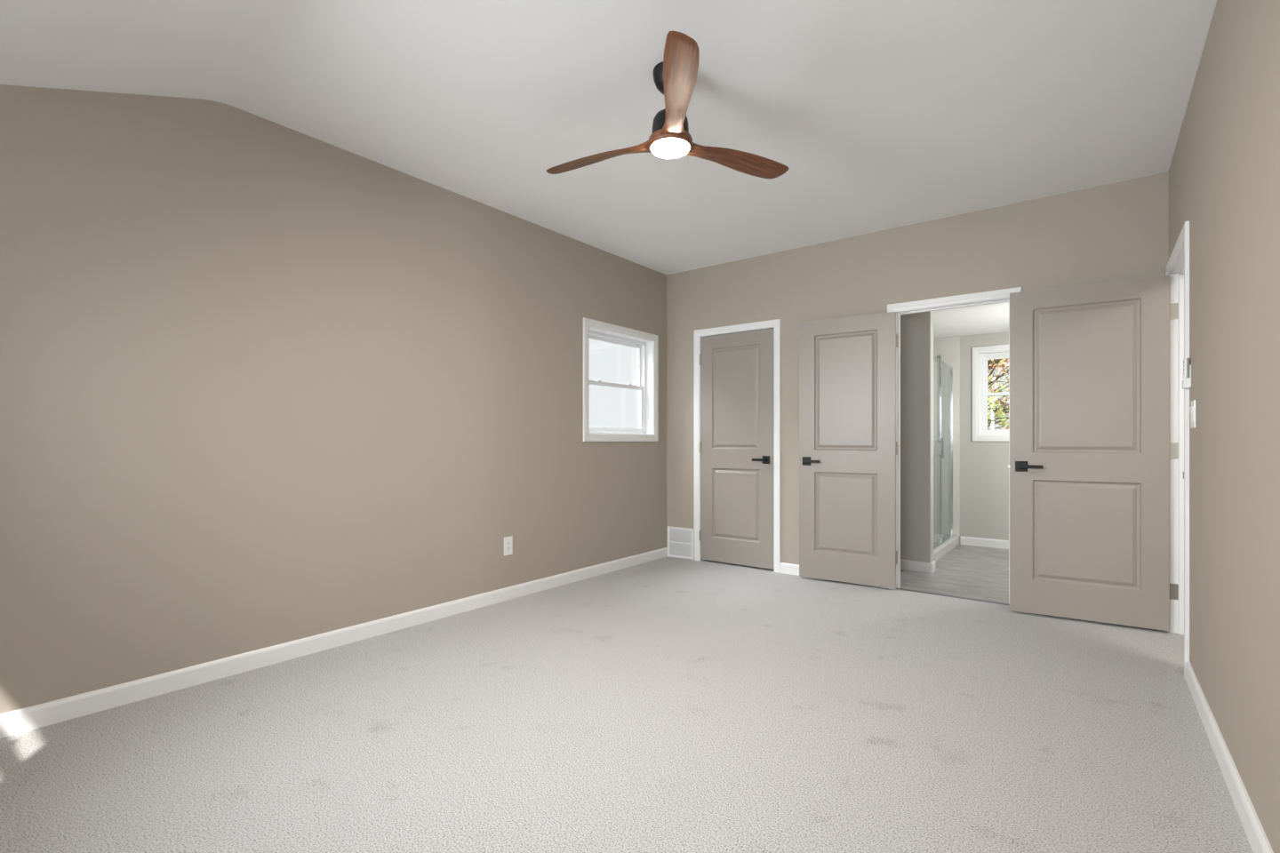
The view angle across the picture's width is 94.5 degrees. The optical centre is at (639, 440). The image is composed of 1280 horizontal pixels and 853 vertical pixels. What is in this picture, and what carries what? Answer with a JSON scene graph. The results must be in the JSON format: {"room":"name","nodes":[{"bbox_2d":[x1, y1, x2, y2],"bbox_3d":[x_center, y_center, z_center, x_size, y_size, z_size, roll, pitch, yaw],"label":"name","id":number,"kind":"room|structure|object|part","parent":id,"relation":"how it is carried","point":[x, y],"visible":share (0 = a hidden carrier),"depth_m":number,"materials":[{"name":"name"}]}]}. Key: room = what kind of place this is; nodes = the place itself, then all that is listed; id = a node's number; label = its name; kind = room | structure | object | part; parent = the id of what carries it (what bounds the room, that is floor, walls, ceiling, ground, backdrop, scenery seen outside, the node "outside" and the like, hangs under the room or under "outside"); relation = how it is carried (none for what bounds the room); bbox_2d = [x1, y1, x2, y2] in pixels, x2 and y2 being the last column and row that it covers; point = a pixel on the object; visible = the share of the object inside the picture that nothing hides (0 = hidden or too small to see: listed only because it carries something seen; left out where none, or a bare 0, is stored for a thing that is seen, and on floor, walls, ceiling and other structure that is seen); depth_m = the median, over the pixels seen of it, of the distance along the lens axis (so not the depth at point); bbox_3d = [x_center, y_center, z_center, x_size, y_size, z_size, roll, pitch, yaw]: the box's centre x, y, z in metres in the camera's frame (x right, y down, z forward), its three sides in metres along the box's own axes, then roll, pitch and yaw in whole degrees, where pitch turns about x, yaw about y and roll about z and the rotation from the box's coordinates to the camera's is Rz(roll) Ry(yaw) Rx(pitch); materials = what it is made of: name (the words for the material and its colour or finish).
{"room":"empty bedroom","nodes":[
{"label":"empty bedroom","id":0,"kind":"room"},
{"bbox_2d":[0,84,666,714],"bbox_3d":[-1.324,-0.187,3.675,0.150,2.768,5.235,0,0,37],"label":"wall","id":1,"kind":"structure","parent":0,"point":[264,383],"depth_m":2.87,"materials":[{"name":"beige paint"}]},
{"bbox_2d":[0,547,667,738],"bbox_3d":[-1.251,1.054,3.635,0.014,0.086,4.980,0,0,37],"label":"baseboard","id":2,"kind":"structure","parent":1,"relation":"attached to","point":[13,723],"depth_m":2.87,"materials":[{"name":"white paint"}]},
{"bbox_2d":[504,536,512,555],"bbox_3d":[-0.909,0.727,4.088,0.008,0.126,0.076,0,0,37],"label":"wall outlet","id":3,"kind":"object","parent":1,"relation":"attached to","point":[508,540],"visible":1,"depth_m":4.08,"materials":[{"name":"white plastic"}]},
{"bbox_2d":[506,541,510,551],"bbox_3d":[-0.907,0.727,4.087,0.002,0.068,0.034,0,0,37],"label":"receptacle","id":4,"kind":"object","parent":3,"relation":"attached to","point":[508,542],"depth_m":4.08,"materials":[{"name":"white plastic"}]},
{"bbox_2d":[583,317,658,441],"bbox_3d":[-0.196,-0.483,5.129,0.154,0.985,1.008,0,0,37],"label":"window","id":5,"kind":"structure","parent":1,"relation":"in","point":[646,344],"depth_m":5.29,"materials":[{"name":"white paint"}]},
{"bbox_3d":[-0.245,-0.675,5.166,0.022,0.420,0.826,0,0,37],"label":"sash","id":6,"kind":"part","parent":5,"relation":"part of","materials":[{"name":"white plastic"}]},
{"bbox_3d":[-0.224,-0.292,5.151,0.022,0.420,0.826,0,0,37],"label":"sash","id":7,"kind":"part","parent":5,"relation":"part of","materials":[{"name":"white plastic"}]},
{"bbox_3d":[-0.233,-0.483,5.157,0.060,0.851,0.874,0,0,37],"label":"frame","id":8,"kind":"part","parent":5,"relation":"part of","materials":[{"name":"white plastic"}]},
{"bbox_2d":[0,0,1216,275],"bbox_3d":[0.818,-1.339,2.443,5.050,0.745,6.162,0,0,37],"label":"ceiling","id":9,"kind":"structure","parent":0,"point":[881,115],"depth_m":2.64,"materials":[{"name":"white paint"}]},
{"bbox_2d":[546,30,788,178],"bbox_3d":[0.059,-1.399,2.613,1.072,0.343,1.140,0,0,37],"label":"ceiling fan","id":10,"kind":"object","parent":9,"relation":"hanging from","point":[676,76],"visible":1,"depth_m":2.46,"materials":[{"name":"brown wood"}]},
{"bbox_3d":[-0.181,-1.278,2.686,0.598,0.044,0.121,0,0,29],"label":"blade","id":11,"kind":"part","parent":10,"relation":"part of","materials":[{"name":"brown wood"}]},
{"bbox_2d":[650,138,689,158],"bbox_3d":[0.129,-1.240,2.516,0.165,0.025,0.165,0,0,37],"label":"diffuser","id":12,"kind":"object","parent":10,"relation":"attached to","point":[660,148],"depth_m":2.49,"materials":[{"name":"white glass"}]},
{"bbox_3d":[0.137,-1.278,2.162,0.121,0.044,0.598,0,0,-1],"label":"blade","id":13,"kind":"part","parent":10,"relation":"part of","materials":[{"name":"brown wood"}]},
{"bbox_3d":[0.431,-1.278,2.700,0.598,0.044,0.121,0,0,-31],"label":"blade","id":14,"kind":"part","parent":10,"relation":"part of","materials":[{"name":"brown wood"}]},
{"bbox_2d":[0,544,1253,852],"bbox_3d":[1.409,1.157,3.175,5.000,0.120,7.580,0,0,37],"label":"floor","id":15,"kind":"structure","parent":0,"point":[666,705],"depth_m":2.18,"materials":[{"name":"carpet"}]},
{"bbox_2d":[933,336,959,562],"bbox_3d":[2.586,-0.004,5.913,0.845,2.208,1.560,0,0,37],"label":"shower enclosure","id":16,"kind":"object","parent":15,"relation":"on","point":[946,350],"visible":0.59,"depth_m":6.33,"materials":[{"name":"clear glass"}]},
{"bbox_3d":[2.848,0.072,5.600,0.047,0.190,0.020,0,0,37],"label":"pull handle","id":17,"kind":"part","parent":16,"relation":"part of","materials":[{"name":"silver metal"}]},
{"bbox_3d":[2.862,-0.771,5.702,0.012,0.027,1.536,0,0,37],"label":"rail","id":18,"kind":"part","parent":16,"relation":"part of","materials":[{"name":"silver metal"}]},
{"bbox_2d":[933,535,959,562],"bbox_3d":[2.583,1.053,5.915,0.840,0.095,1.560,0,0,37],"label":"shower tray","id":19,"kind":"object","parent":16,"relation":"attached to","point":[940,548],"depth_m":5.77,"materials":[{"name":"white plastic"}]},
{"bbox_2d":[896,587,1009,606],"bbox_3d":[2.185,1.095,4.163,0.718,0.008,0.040,0,0,37],"label":"threshold strip","id":20,"kind":"object","parent":15,"relation":"on","point":[947,596],"visible":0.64,"depth_m":4.14,"materials":[{"name":"grey metal"}]},
{"bbox_2d":[900,311,933,562],"bbox_3d":[2.094,0.045,5.232,0.892,2.305,0.120,0,0,37],"label":"wall","id":21,"kind":"structure","parent":0,"point":[916,330],"depth_m":4.98,"materials":[{"name":"grey paint"}]},
{"bbox_2d":[900,560,935,574],"bbox_3d":[2.095,1.057,5.222,0.906,0.086,0.134,0,0,37],"label":"baseboard","id":22,"kind":"structure","parent":21,"relation":"attached to","point":[905,564],"depth_m":4.96,"materials":[{"name":"white paint"}]},
{"bbox_2d":[666,171,1168,564],"bbox_3d":[1.705,-0.187,4.582,3.562,2.768,0.115,0,0,37],"label":"wall","id":23,"kind":"structure","parent":0,"point":[1117,231],"depth_m":4.44,"materials":[{"name":"beige paint"}]},
{"bbox_2d":[667,526,693,559],"bbox_3d":[0.375,0.953,5.520,0.290,0.284,0.010,0,0,37],"label":"air vent","id":24,"kind":"object","parent":23,"relation":"in","point":[680,540],"visible":1,"depth_m":5.52,"materials":[{"name":"white metal"}]},
{"bbox_2d":[693,319,780,573],"bbox_3d":[0.854,0.044,5.202,0.842,2.107,0.163,0,0,37],"label":"door","id":25,"kind":"structure","parent":23,"relation":"in","point":[737,368],"depth_m":5.17,"materials":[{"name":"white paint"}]},
{"bbox_3d":[1.021,0.162,5.002,0.145,0.066,0.048,0,0,37],"label":"lever handle","id":26,"kind":"part","parent":25,"relation":"part of","materials":[{"name":"black metal"}]},
{"bbox_2d":[779,562,887,588],"bbox_3d":[1.500,1.054,4.657,0.846,0.086,0.014,0,0,37],"label":"baseboard","id":27,"kind":"structure","parent":23,"relation":"attached to","point":[785,568],"depth_m":4.85,"materials":[{"name":"white paint"}]},
{"bbox_2d":[798,287,1021,603],"bbox_3d":[1.931,0.044,4.369,1.510,2.107,0.226,0,0,32],"label":"door","id":28,"kind":"structure","parent":23,"relation":"in","point":[849,460],"depth_m":4.48,"materials":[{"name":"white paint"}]},
{"bbox_3d":[1.338,0.162,4.637,0.145,0.066,0.048,0,0,33],"label":"lever handle","id":29,"kind":"part","parent":28,"relation":"part of","materials":[{"name":"black metal"}]},
{"bbox_3d":[2.171,0.044,4.144,0.842,2.107,0.015,0,0,37],"label":"casing","id":30,"kind":"part","parent":28,"relation":"part of","materials":[{"name":"white paint"}]},
{"bbox_2d":[933,331,1008,544],"bbox_3d":[3.696,0.045,6.128,2.550,2.305,0.130,0,0,37],"label":"wall","id":31,"kind":"structure","parent":0,"point":[984,469],"depth_m":6.17,"materials":[{"name":"grey paint"}]},
{"bbox_2d":[960,536,1008,549],"bbox_3d":[3.975,1.057,5.824,1.462,0.086,0.014,0,0,37],"label":"baseboard","id":32,"kind":"structure","parent":31,"relation":"attached to","point":[964,540],"depth_m":6.12,"materials":[{"name":"white paint"}]},
{"bbox_2d":[972,344,1008,441],"bbox_3d":[3.923,-0.483,5.950,1.008,0.985,0.154,0,0,37],"label":"window","id":33,"kind":"structure","parent":31,"relation":"in","point":[980,355],"depth_m":6.17,"materials":[{"name":"white paint"}]},
{"bbox_3d":[3.951,-0.483,5.987,0.874,0.851,0.060,0,0,37],"label":"frame","id":34,"kind":"part","parent":33,"relation":"part of","materials":[{"name":"white plastic"}]},
{"bbox_3d":[3.961,-0.675,5.999,0.826,0.420,0.022,0,0,37],"label":"sash","id":35,"kind":"part","parent":33,"relation":"part of","materials":[{"name":"white plastic"}]},
{"bbox_3d":[3.945,-0.292,5.979,0.826,0.420,0.022,0,0,37],"label":"sash","id":36,"kind":"part","parent":33,"relation":"part of","materials":[{"name":"white plastic"}]},
{"bbox_2d":[933,302,1008,338],"bbox_3d":[2.991,-1.155,5.204,2.550,0.095,2.435,0,0,37],"label":"ceiling","id":37,"kind":"structure","parent":0,"point":[991,318],"depth_m":5.49,"materials":[{"name":"white paint"}]},
{"bbox_2d":[1168,0,1279,852],"bbox_3d":[1.612,-0.187,1.432,0.115,2.768,5.235,0,0,37],"label":"wall","id":38,"kind":"structure","parent":0,"point":[1224,171],"depth_m":1.83,"materials":[{"name":"beige paint"}]},
{"bbox_2d":[1182,364,1191,388],"bbox_3d":[2.489,-0.291,2.696,0.026,0.104,0.048,0,0,37],"label":"remote holder","id":39,"kind":"object","parent":38,"relation":"attached to","point":[1186,382],"visible":0.97,"depth_m":2.67,"materials":[{"name":"white plastic"}]},
{"bbox_2d":[1183,358,1189,378],"bbox_3d":[2.488,-0.311,2.697,0.019,0.130,0.038,0,0,37],"label":"remote","id":40,"kind":"object","parent":39,"relation":"in","point":[1186,361],"visible":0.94,"depth_m":2.68,"materials":[{"name":"white plastic"}]},
{"bbox_2d":[1189,400,1196,428],"bbox_3d":[2.416,-0.115,2.589,0.012,0.120,0.116,0,0,37],"label":"light switch","id":41,"kind":"object","parent":38,"relation":"attached to","point":[1193,404],"visible":1,"depth_m":2.56,"materials":[{"name":"white plastic"}]},
{"bbox_2d":[1184,660,1273,852],"bbox_3d":[1.286,1.054,1.112,0.014,0.086,4.052,0,0,37],"label":"baseboard","id":42,"kind":"structure","parent":38,"relation":"attached to","point":[1258,840],"depth_m":1.85,"materials":[{"name":"white paint"}]},
{"bbox_3d":[2.849,-0.103,2.072,1.073,2.400,2.715,0,0,37],"label":"wall","id":43,"kind":"structure","parent":0,"visible":0},
{"bbox_2d":[1008,220,1189,678],"bbox_3d":[2.537,0.044,3.275,0.914,2.107,0.904,0,0,37],"label":"door","id":44,"kind":"structure","parent":43,"relation":"in","point":[1099,466],"depth_m":3.52,"materials":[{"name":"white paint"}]},
{"bbox_3d":[2.426,0.162,3.694,0.145,0.066,0.048,0,0,33],"label":"lever handle","id":45,"kind":"part","parent":44,"relation":"part of","materials":[{"name":"black metal"}]},
{"bbox_3d":[3.044,-0.738,3.377,0.038,0.090,0.003,0,0,37],"label":"hinge plate","id":46,"kind":"part","parent":44,"relation":"part of","materials":[{"name":"beige metal"}]},
{"bbox_3d":[3.044,0.057,3.377,0.038,0.090,0.003,0,0,37],"label":"hinge plate","id":47,"kind":"part","parent":44,"relation":"part of","materials":[{"name":"beige metal"}]},
{"bbox_3d":[3.044,0.862,3.377,0.038,0.090,0.003,0,0,37],"label":"hinge plate","id":48,"kind":"part","parent":44,"relation":"part of","materials":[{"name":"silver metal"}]},
{"bbox_3d":[2.790,0.044,3.082,0.015,2.107,0.904,0,0,37],"label":"casing","id":49,"kind":"part","parent":44,"relation":"part of","materials":[{"name":"white paint"}]},
{"label":"outside","id":50,"kind":"structure","parent":0,"visible":0},
{"bbox_3d":[13.186,1.647,22.543,60.000,0.200,37.400,0,0,37],"label":"ground","id":51,"kind":"structure","parent":50,"visible":0},
{"bbox_2d":[987,376,1008,429],"bbox_3d":[4.781,0.299,8.808,2.277,2.593,2.119,0,0,37],"label":"shrub","id":52,"kind":"object","parent":51,"relation":"on","point":[992,409],"visible":0.06,"depth_m":8.23,"materials":[{"name":"green plant"}]},
{"bbox_2d":[987,359,1008,427],"bbox_3d":[6.830,-0.806,12.204,3.040,4.761,3.524,0,0,-27],"label":"autumn tree","id":53,"kind":"object","parent":51,"relation":"on","point":[990,364],"visible":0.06,"depth_m":11.60,"materials":[{"name":"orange plant"}]},
{"bbox_2d":[987,358,1008,429],"bbox_3d":[9.792,-1.070,16.765,3.775,5.287,3.420,0,0,-21],"label":"autumn tree","id":54,"kind":"object","parent":51,"relation":"on","point":[1007,382],"visible":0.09,"depth_m":16.92,"materials":[{"name":"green plant"}]}
]}

